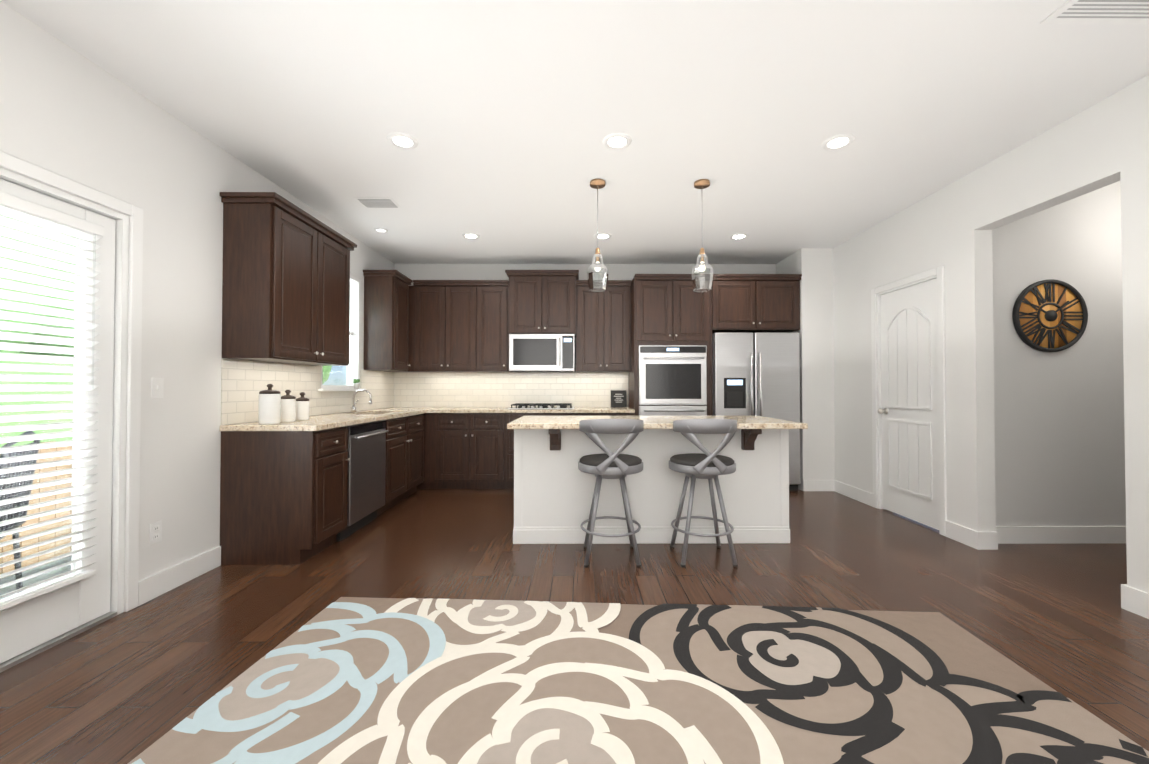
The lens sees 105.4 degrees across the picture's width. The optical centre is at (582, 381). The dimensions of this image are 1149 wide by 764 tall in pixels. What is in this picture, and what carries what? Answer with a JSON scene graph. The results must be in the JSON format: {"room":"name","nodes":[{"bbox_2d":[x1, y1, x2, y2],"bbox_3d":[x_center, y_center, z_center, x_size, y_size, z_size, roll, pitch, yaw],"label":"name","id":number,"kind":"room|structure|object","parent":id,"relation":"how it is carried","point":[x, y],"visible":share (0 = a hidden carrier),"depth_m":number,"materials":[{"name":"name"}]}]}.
{"room":"kitchen","nodes":[
{"label":"kitchen","id":0,"kind":"room"},
{"bbox_2d":[0,0,393,584],"bbox_3d":[-2.432,-0.196,0.982,0.130,2.740,9.400,0,-1,0],"label":"wall","id":1,"kind":"structure","parent":0,"point":[68,112],"depth_m":2.48,"materials":[{"name":"paint"}]},
{"bbox_2d":[0,178,115,663],"bbox_3d":[-2.385,0.162,1.793,0.122,2.006,0.902,0,-1,0],"label":"patio door","id":2,"kind":"structure","parent":1,"relation":"in","point":[32,623],"depth_m":2.12,"materials":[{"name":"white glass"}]},
{"bbox_2d":[0,192,103,610],"bbox_3d":[-2.364,0.080,1.794,0.059,1.693,0.682,0,-1,0],"label":"blinds","id":3,"kind":"object","parent":2,"relation":"attached to","point":[21,210],"visible":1,"depth_m":1.93,"materials":[{"name":"white plastic"}]},
{"bbox_2d":[0,151,142,672],"bbox_3d":[-2.427,0.124,1.793,0.148,2.120,1.090,0,-1,0],"label":"door frame","id":4,"kind":"structure","parent":1,"relation":"attached to","point":[126,375],"depth_m":2.26,"materials":[{"name":"white wood"}]},
{"bbox_2d":[149,521,161,544],"bbox_3d":[-2.370,0.838,2.434,0.009,0.114,0.070,0,-1,0],"label":"electrical outlet plate","id":5,"kind":"object","parent":1,"relation":"attached to","point":[155,536],"visible":1,"depth_m":2.43,"materials":[{"name":"white plastic"}]},
{"bbox_2d":[151,378,163,397],"bbox_3d":[-2.369,0.033,2.445,0.012,0.114,0.070,0,-1,0],"label":"switch plate","id":6,"kind":"object","parent":1,"relation":"attached to","point":[157,387],"visible":1,"depth_m":2.44,"materials":[{"name":"white plastic"}]},
{"bbox_2d":[138,546,220,605],"bbox_3d":[-2.367,1.133,2.595,0.015,0.125,0.534,0,-1,0],"label":"baseboard","id":7,"kind":"structure","parent":1,"relation":"attached to","point":[149,588],"depth_m":2.55,"materials":[{"name":"white wood"}]},
{"bbox_2d":[220,192,356,365],"bbox_3d":[-2.195,-0.694,3.385,0.365,1.087,1.060,0,-1,0],"label":"upper cabinet","id":8,"kind":"object","parent":1,"relation":"attached to","point":[286,284],"visible":1,"depth_m":2.99,"materials":[{"name":"brown wood"}]},
{"bbox_2d":[221,358,396,424],"bbox_3d":[-2.380,0.081,4.199,0.008,0.438,2.640,0,-1,0],"label":"tile backsplash","id":9,"kind":"structure","parent":1,"relation":"attached to","point":[244,383],"depth_m":3.53,"materials":[{"name":"beige tile"}]},
{"bbox_2d":[318,275,365,390],"bbox_3d":[-2.425,-0.506,4.347,0.180,1.192,0.800,0,-1,0],"label":"window","id":10,"kind":"structure","parent":1,"relation":"in","point":[352,372],"depth_m":4.67,"materials":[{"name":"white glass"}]},
{"bbox_2d":[353,379,359,388],"bbox_3d":[-2.365,0.019,4.591,0.062,0.102,0.065,0,-1,0],"label":"plant pot","id":11,"kind":"object","parent":10,"relation":"on","point":[356,386],"visible":1,"depth_m":4.57,"materials":[{"name":"ceramic"}]},
{"bbox_2d":[363,270,412,370],"bbox_3d":[-2.203,-0.674,4.980,0.365,1.087,0.470,0,-1,0],"label":"upper cabinet","id":12,"kind":"object","parent":1,"relation":"attached to","point":[386,320],"visible":1,"depth_m":4.78,"materials":[{"name":"brown wood"}]},
{"bbox_2d":[0,489,1148,763],"bbox_3d":[1.458,1.224,0.985,7.910,0.100,9.400,0,-1,0],"label":"floor","id":13,"kind":"structure","parent":0,"point":[126,687],"depth_m":2.46,"materials":[{"name":"brown wood"}]},
{"bbox_2d":[220,426,349,564],"bbox_3d":[-2.066,0.764,3.085,0.620,0.876,0.427,0,-1,0],"label":"base cabinet","id":14,"kind":"object","parent":13,"relation":"on","point":[283,497],"depth_m":2.87,"materials":[{"name":"brown wood"}]},
{"bbox_2d":[219,409,426,430],"bbox_3d":[-2.062,0.425,3.881,0.637,0.254,2.040,0,-1,0],"label":"countertop","id":15,"kind":"structure","parent":14,"relation":"on","point":[325,422],"depth_m":3.30,"materials":[{"name":"stone"}]},
{"bbox_2d":[258,384,280,424],"bbox_3d":[-2.127,0.148,2.980,0.124,0.273,0.124,0,-1,0],"label":"canister","id":16,"kind":"object","parent":15,"relation":"on","point":[269,408],"visible":1,"depth_m":2.93,"materials":[{"name":"white ceramic"}]},
{"bbox_2d":[281,390,295,421],"bbox_3d":[-2.128,0.171,3.164,0.100,0.233,0.100,0,-1,0],"label":"canister","id":17,"kind":"object","parent":15,"relation":"on","point":[288,407],"visible":0.96,"depth_m":3.13,"materials":[{"name":"white ceramic"}]},
{"bbox_2d":[296,392,308,419],"bbox_3d":[-2.129,0.183,3.329,0.092,0.213,0.092,0,-1,0],"label":"canister","id":18,"kind":"object","parent":15,"relation":"on","point":[302,407],"visible":0.96,"depth_m":3.29,"materials":[{"name":"white ceramic"}]},
{"bbox_2d":[351,389,371,411],"bbox_3d":[-2.228,0.189,4.451,0.209,0.230,0.113,0,-1,0],"label":"faucet","id":19,"kind":"object","parent":15,"relation":"on","point":[353,408],"visible":1,"depth_m":4.41,"materials":[{"name":"silver metal"}]},
{"bbox_2d":[336,420,387,540],"bbox_3d":[-2.036,0.772,3.610,0.646,0.872,0.615,0,-1,0],"label":"dishwasher","id":20,"kind":"object","parent":13,"relation":"on","point":[366,450],"visible":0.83,"depth_m":3.55,"materials":[{"name":"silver metal"}]},
{"bbox_2d":[416,413,439,488],"bbox_3d":[-1.990,0.792,5.231,0.797,0.876,0.620,0,-1,0],"label":"base cabinet","id":21,"kind":"object","parent":13,"relation":"on","point":[431,429],"depth_m":4.94,"materials":[{"name":"brown wood"}]},
{"bbox_2d":[440,413,507,488],"bbox_3d":[-1.261,0.792,5.234,0.777,0.876,0.620,0,-1,0],"label":"base cabinet","id":22,"kind":"object","parent":13,"relation":"on","point":[468,450],"depth_m":4.93,"materials":[{"name":"brown wood"}]},
{"bbox_2d":[504,413,583,488],"bbox_3d":[-0.472,0.792,5.239,0.951,0.876,0.620,0,-1,0],"label":"base cabinet","id":23,"kind":"object","parent":13,"relation":"on","point":[508,441],"depth_m":4.94,"materials":[{"name":"brown wood"}]},
{"bbox_2d":[382,407,634,412],"bbox_3d":[-0.899,0.334,5.231,2.977,0.038,0.643,0,-1,0],"label":"countertop","id":24,"kind":"structure","parent":23,"relation":"on","point":[429,409],"depth_m":4.92,"materials":[{"name":"stone"}]},
{"bbox_2d":[508,403,573,408],"bbox_3d":[-0.474,0.289,5.240,0.760,0.051,0.490,0,-1,0],"label":"cooktop","id":25,"kind":"object","parent":24,"relation":"in","point":[542,405],"visible":1,"depth_m":5.11,"materials":[{"name":"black metal"}]},
{"bbox_2d":[611,390,626,406],"bbox_3d":[0.459,0.211,5.504,0.200,0.212,0.056,0,-1,0],"label":"chalkboard sign","id":26,"kind":"object","parent":24,"relation":"on","point":[618,398],"visible":1,"depth_m":5.50,"materials":[{"name":"black wood"}]},
{"bbox_2d":[584,413,633,415],"bbox_3d":[0.258,0.792,5.242,0.660,0.876,0.620,0,-1,0],"label":"base cabinet","id":27,"kind":"object","parent":13,"relation":"on","point":[585,414],"depth_m":4.96,"materials":[{"name":"brown wood"}]},
{"bbox_2d":[578,419,643,567],"bbox_3d":[0.196,0.719,3.011,0.448,0.962,0.456,0,-1,0],"label":"stool","id":28,"kind":"object","parent":13,"relation":"on","point":[609,464],"visible":1,"depth_m":2.85,"materials":[{"name":"metal"}]},
{"bbox_2d":[128,597,1148,763],"bbox_3d":[0.175,1.160,0.868,3.160,0.024,2.915,0,-1,3],"label":"rug","id":29,"kind":"object","parent":13,"relation":"on","point":[352,680],"visible":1,"depth_m":1.62,"materials":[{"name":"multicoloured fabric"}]},
{"bbox_2d":[513,431,789,543],"bbox_3d":[0.518,0.769,3.477,2.067,0.875,0.782,0,-1,0],"label":"kitchen island","id":30,"kind":"object","parent":13,"relation":"on","point":[554,486],"depth_m":3.27,"materials":[{"name":"paint"}]},
{"bbox_2d":[507,415,806,430],"bbox_3d":[0.518,0.311,3.452,2.074,0.038,0.880,0,-1,0],"label":"island countertop","id":31,"kind":"structure","parent":30,"relation":"on","point":[744,422],"depth_m":3.20,"materials":[{"name":"beige stone"}]},
{"bbox_2d":[629,274,710,415],"bbox_3d":[1.023,0.008,5.239,0.865,2.443,0.655,0,-1,0],"label":"tall cabinet","id":32,"kind":"object","parent":13,"relation":"on","point":[670,309],"visible":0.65,"depth_m":4.96,"materials":[{"name":"brown wood"}]},
{"bbox_2d":[639,345,706,415],"bbox_3d":[1.025,0.190,4.911,0.765,1.210,0.102,0,-1,0],"label":"wall oven","id":33,"kind":"object","parent":32,"relation":"in","point":[672,374],"visible":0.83,"depth_m":4.92,"materials":[{"name":"silver metal"}]},
{"bbox_2d":[669,419,737,566],"bbox_3d":[0.825,0.719,3.014,0.448,0.962,0.456,0,-1,0],"label":"stool","id":34,"kind":"object","parent":13,"relation":"on","point":[708,465],"visible":1,"depth_m":2.86,"materials":[{"name":"metal"}]},
{"bbox_2d":[710,274,801,414],"bbox_3d":[1.969,0.008,5.244,1.020,2.443,0.655,0,-1,0],"label":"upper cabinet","id":35,"kind":"object","parent":13,"relation":"on","point":[753,303],"visible":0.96,"depth_m":4.97,"materials":[{"name":"brown wood"}]},
{"bbox_2d":[712,332,799,490],"bbox_3d":[1.966,0.337,5.188,0.960,1.783,0.698,0,-1,0],"label":"refrigerator","id":36,"kind":"object","parent":13,"relation":"on","point":[757,373],"visible":0.52,"depth_m":4.91,"materials":[{"name":"silver metal"}]},
{"bbox_2d":[1,0,1148,263],"bbox_3d":[1.458,-1.616,1.021,7.910,0.100,9.400,0,-1,0],"label":"ceiling","id":37,"kind":"structure","parent":0,"point":[509,116],"depth_m":2.42,"materials":[{"name":"paint"}]},
{"bbox_2d":[354,198,400,207],"bbox_3d":[-1.741,-1.526,3.733,0.320,0.007,0.200,0,-1,0],"label":"ceiling vent","id":38,"kind":"object","parent":37,"relation":"in","point":[378,202],"visible":1,"depth_m":3.72,"materials":[{"name":"white metal"}]},
{"bbox_2d":[374,228,387,232],"bbox_3d":[-2.015,-1.517,4.382,0.132,0.008,0.132,0,-1,0],"label":"recessed light","id":39,"kind":"object","parent":37,"relation":"in","point":[381,230],"visible":1,"depth_m":4.38,"materials":[{"name":"white"}]},
{"bbox_2d":[387,132,417,148],"bbox_3d":[-1.146,-1.537,2.797,0.186,0.009,0.186,0,-1,0],"label":"recessed light","id":40,"kind":"object","parent":37,"relation":"in","point":[400,140],"visible":1,"depth_m":2.79,"materials":[{"name":"white"}]},
{"bbox_2d":[462,233,479,238],"bbox_3d":[-1.155,-1.514,4.547,0.186,0.009,0.186,0,-1,0],"label":"recessed light","id":41,"kind":"object","parent":37,"relation":"in","point":[470,235],"visible":1,"depth_m":4.53,"materials":[{"name":"white"}]},
{"bbox_2d":[587,179,607,291],"bbox_3d":[0.119,-1.118,3.358,0.164,0.833,0.164,0,-1,0],"label":"pendant light","id":42,"kind":"object","parent":37,"relation":"hanging from","point":[597,184],"visible":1,"depth_m":3.33,"materials":[{"name":"clear glass"}]},
{"bbox_2d":[594,233,611,239],"bbox_3d":[0.214,-1.514,4.554,0.186,0.009,0.186,0,-1,0],"label":"recessed light","id":43,"kind":"object","parent":37,"relation":"in","point":[602,236],"visible":0.9,"depth_m":4.54,"materials":[{"name":"white"}]},
{"bbox_2d":[603,133,631,149],"bbox_3d":[0.224,-1.537,2.804,0.186,0.009,0.186,0,-1,0],"label":"recessed light","id":44,"kind":"object","parent":37,"relation":"in","point":[616,141],"visible":1,"depth_m":2.80,"materials":[{"name":"white"}]},
{"bbox_2d":[692,179,712,292],"bbox_3d":[0.922,-1.118,3.362,0.164,0.833,0.164,0,-1,0],"label":"pendant light","id":45,"kind":"object","parent":37,"relation":"hanging from","point":[702,264],"visible":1,"depth_m":3.33,"materials":[{"name":"clear glass"}]},
{"bbox_2d":[730,233,747,239],"bbox_3d":[1.634,-1.514,4.561,0.186,0.009,0.186,0,-1,0],"label":"recessed light","id":46,"kind":"object","parent":37,"relation":"in","point":[738,236],"visible":0.98,"depth_m":4.56,"materials":[{"name":"white"}]},
{"bbox_2d":[822,134,854,150],"bbox_3d":[1.644,-1.537,2.812,0.186,0.009,0.186,0,-1,0],"label":"recessed light","id":47,"kind":"object","parent":37,"relation":"in","point":[840,141],"visible":1,"depth_m":2.80,"materials":[{"name":"white"}]},
{"bbox_2d":[1040,0,1148,24],"bbox_3d":[2.300,-1.553,1.575,0.640,0.009,0.640,0,-1,0],"label":"ceiling vent","id":48,"kind":"object","parent":37,"relation":"in","point":[1119,12],"visible":1,"depth_m":1.83,"materials":[{"name":"white metal"}]},
{"bbox_2d":[394,264,775,406],"bbox_3d":[0.044,-0.136,5.630,4.870,2.740,0.130,0,-1,0],"label":"wall","id":49,"kind":"structure","parent":0,"point":[479,271],"depth_m":5.58,"materials":[{"name":"paint"}]},
{"bbox_2d":[384,282,419,371],"bbox_3d":[-2.164,-0.654,5.394,0.444,1.059,0.330,0,-1,0],"label":"upper cabinet","id":50,"kind":"object","parent":49,"relation":"attached to","point":[414,291],"depth_m":5.24,"materials":[{"name":"brown wood"}]},
{"bbox_2d":[420,282,483,371],"bbox_3d":[-1.601,-0.654,5.397,0.798,1.059,0.330,0,-1,0],"label":"upper cabinet","id":51,"kind":"object","parent":49,"relation":"attached to","point":[463,325],"depth_m":5.23,"materials":[{"name":"brown wood"}]},
{"bbox_2d":[484,282,511,371],"bbox_3d":[-1.106,-0.654,5.399,0.448,1.059,0.330,0,-1,0],"label":"upper cabinet","id":52,"kind":"object","parent":49,"relation":"attached to","point":[496,336],"depth_m":5.24,"materials":[{"name":"brown wood"}]},
{"bbox_2d":[393,372,627,406],"bbox_3d":[-0.904,0.098,5.553,2.974,0.438,0.008,0,-1,0],"label":"tile backsplash","id":53,"kind":"structure","parent":49,"relation":"attached to","point":[410,389],"depth_m":5.55,"materials":[{"name":"beige tile"}]},
{"bbox_2d":[508,270,575,336],"bbox_3d":[-0.479,-0.934,5.391,0.803,0.730,0.360,0,-1,0],"label":"upper cabinet","id":54,"kind":"object","parent":49,"relation":"attached to","point":[539,301],"depth_m":5.21,"materials":[{"name":"brown wood"}]},
{"bbox_2d":[509,334,574,371],"bbox_3d":[-0.478,-0.346,5.335,0.773,0.442,0.456,0,-1,0],"label":"microwave","id":55,"kind":"object","parent":54,"relation":"attached to","point":[541,352],"visible":1,"depth_m":5.16,"materials":[{"name":"silver metal"}]},
{"bbox_2d":[576,282,630,371],"bbox_3d":[0.256,-0.654,5.406,0.663,1.059,0.330,0,-1,0],"label":"upper cabinet","id":56,"kind":"object","parent":49,"relation":"attached to","point":[603,319],"depth_m":5.24,"materials":[{"name":"brown wood"}]},
{"bbox_2d":[776,248,834,490],"bbox_3d":[2.725,-0.140,5.324,0.490,2.740,0.770,0,-1,0],"label":"wall","id":57,"kind":"structure","parent":0,"point":[813,267],"depth_m":4.94,"materials":[{"name":"paint"}]},
{"bbox_2d":[803,480,833,490],"bbox_3d":[2.642,1.163,4.914,0.320,0.125,0.015,0,-1,0],"label":"baseboard","id":58,"kind":"structure","parent":57,"relation":"attached to","point":[808,485],"depth_m":4.91,"materials":[{"name":"white wood"}]},
{"bbox_2d":[833,75,1148,592],"bbox_3d":[2.930,-0.201,0.626,0.130,2.740,8.630,0,-1,0],"label":"wall","id":59,"kind":"structure","parent":0,"point":[1094,147],"depth_m":3.17,"materials":[{"name":"paint"}]},
{"bbox_2d":[834,480,872,506],"bbox_3d":[2.837,1.159,4.592,0.015,0.125,0.662,0,-1,0],"label":"baseboard","id":60,"kind":"structure","parent":59,"relation":"attached to","point":[865,497],"depth_m":4.55,"materials":[{"name":"white wood"}]},
{"bbox_2d":[877,278,938,529],"bbox_3d":[2.850,0.180,3.845,0.110,2.038,0.702,0,-1,0],"label":"pantry door","id":61,"kind":"structure","parent":59,"relation":"in","point":[908,411],"depth_m":3.81,"materials":[{"name":"white wood"}]},
{"bbox_2d":[871,266,946,535],"bbox_3d":[2.904,0.150,3.851,0.148,2.123,0.846,0,-1,0],"label":"door frame","id":62,"kind":"structure","parent":59,"relation":"attached to","point":[938,273],"depth_m":3.78,"materials":[{"name":"white wood"}]},
{"bbox_2d":[945,520,985,549],"bbox_3d":[2.853,1.141,3.277,0.035,0.125,0.277,0,-1,0],"label":"baseboard","id":63,"kind":"structure","parent":59,"relation":"attached to","point":[967,536],"depth_m":3.23,"materials":[{"name":"white wood"}]},
{"bbox_2d":[1121,584,1148,618],"bbox_3d":[2.874,1.091,-0.634,0.035,0.125,5.885,0,-1,0],"label":"baseboard","id":64,"kind":"structure","parent":59,"relation":"attached to","point":[1135,600],"depth_m":2.25,"materials":[{"name":"white wood"}]},
{"bbox_2d":[992,181,1125,525],"bbox_3d":[4.191,-0.165,3.362,2.420,2.740,0.130,0,-1,0],"label":"wall","id":65,"kind":"structure","parent":0,"point":[1059,438],"depth_m":3.27,"materials":[{"name":"paint"}]},
{"bbox_2d":[1012,279,1087,351],"bbox_3d":[3.511,-0.496,3.281,0.544,0.544,0.030,0,-1,0],"label":"wall clock","id":66,"kind":"object","parent":65,"relation":"attached to","point":[1050,315],"visible":1,"depth_m":3.28,"materials":[{"name":"brown wood"}]},
{"bbox_2d":[986,526,1125,547],"bbox_3d":[4.126,1.141,3.273,2.290,0.125,0.015,0,-1,0],"label":"baseboard","id":67,"kind":"structure","parent":65,"relation":"attached to","point":[1003,534],"depth_m":3.26,"materials":[{"name":"white wood"}]},
{"label":"outside","id":68,"kind":"structure","parent":0,"visible":0},
{"bbox_2d":[0,555,71,599],"bbox_3d":[-3.067,1.293,2.790,1.118,0.130,10.000,0,-1,0],"label":"deck","id":69,"kind":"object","parent":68,"point":[4,580],"depth_m":2.78,"materials":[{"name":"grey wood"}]},
{"bbox_2d":[0,430,40,593],"bbox_3d":[-3.204,0.738,2.173,0.593,0.962,0.562,1,-1,-40],"label":"patio chair","id":70,"kind":"object","parent":69,"relation":"on","point":[13,495],"depth_m":2.37,"materials":[{"name":"metal"}]},
{"bbox_3d":[-16.228,2.898,4.699,27.418,0.150,40.000,0,-1,0],"label":"lawn","id":71,"kind":"structure","parent":68,"visible":0},
{"bbox_2d":[0,441,72,578],"bbox_3d":[-5.892,1.719,2.919,0.070,2.160,14.300,0,-1,0],"label":"fence","id":72,"kind":"object","parent":71,"relation":"on","point":[8,568],"depth_m":4.82,"materials":[{"name":"brown wood"}]},
{"bbox_2d":[0,215,330,446],"bbox_3d":[-10.763,-1.002,2.597,9.614,7.584,21.818,0,-1,-4],"label":"trees","id":73,"kind":"object","parent":71,"relation":"on","point":[5,434],"depth_m":6.28,"materials":[{"name":"green plant"}]}
]}

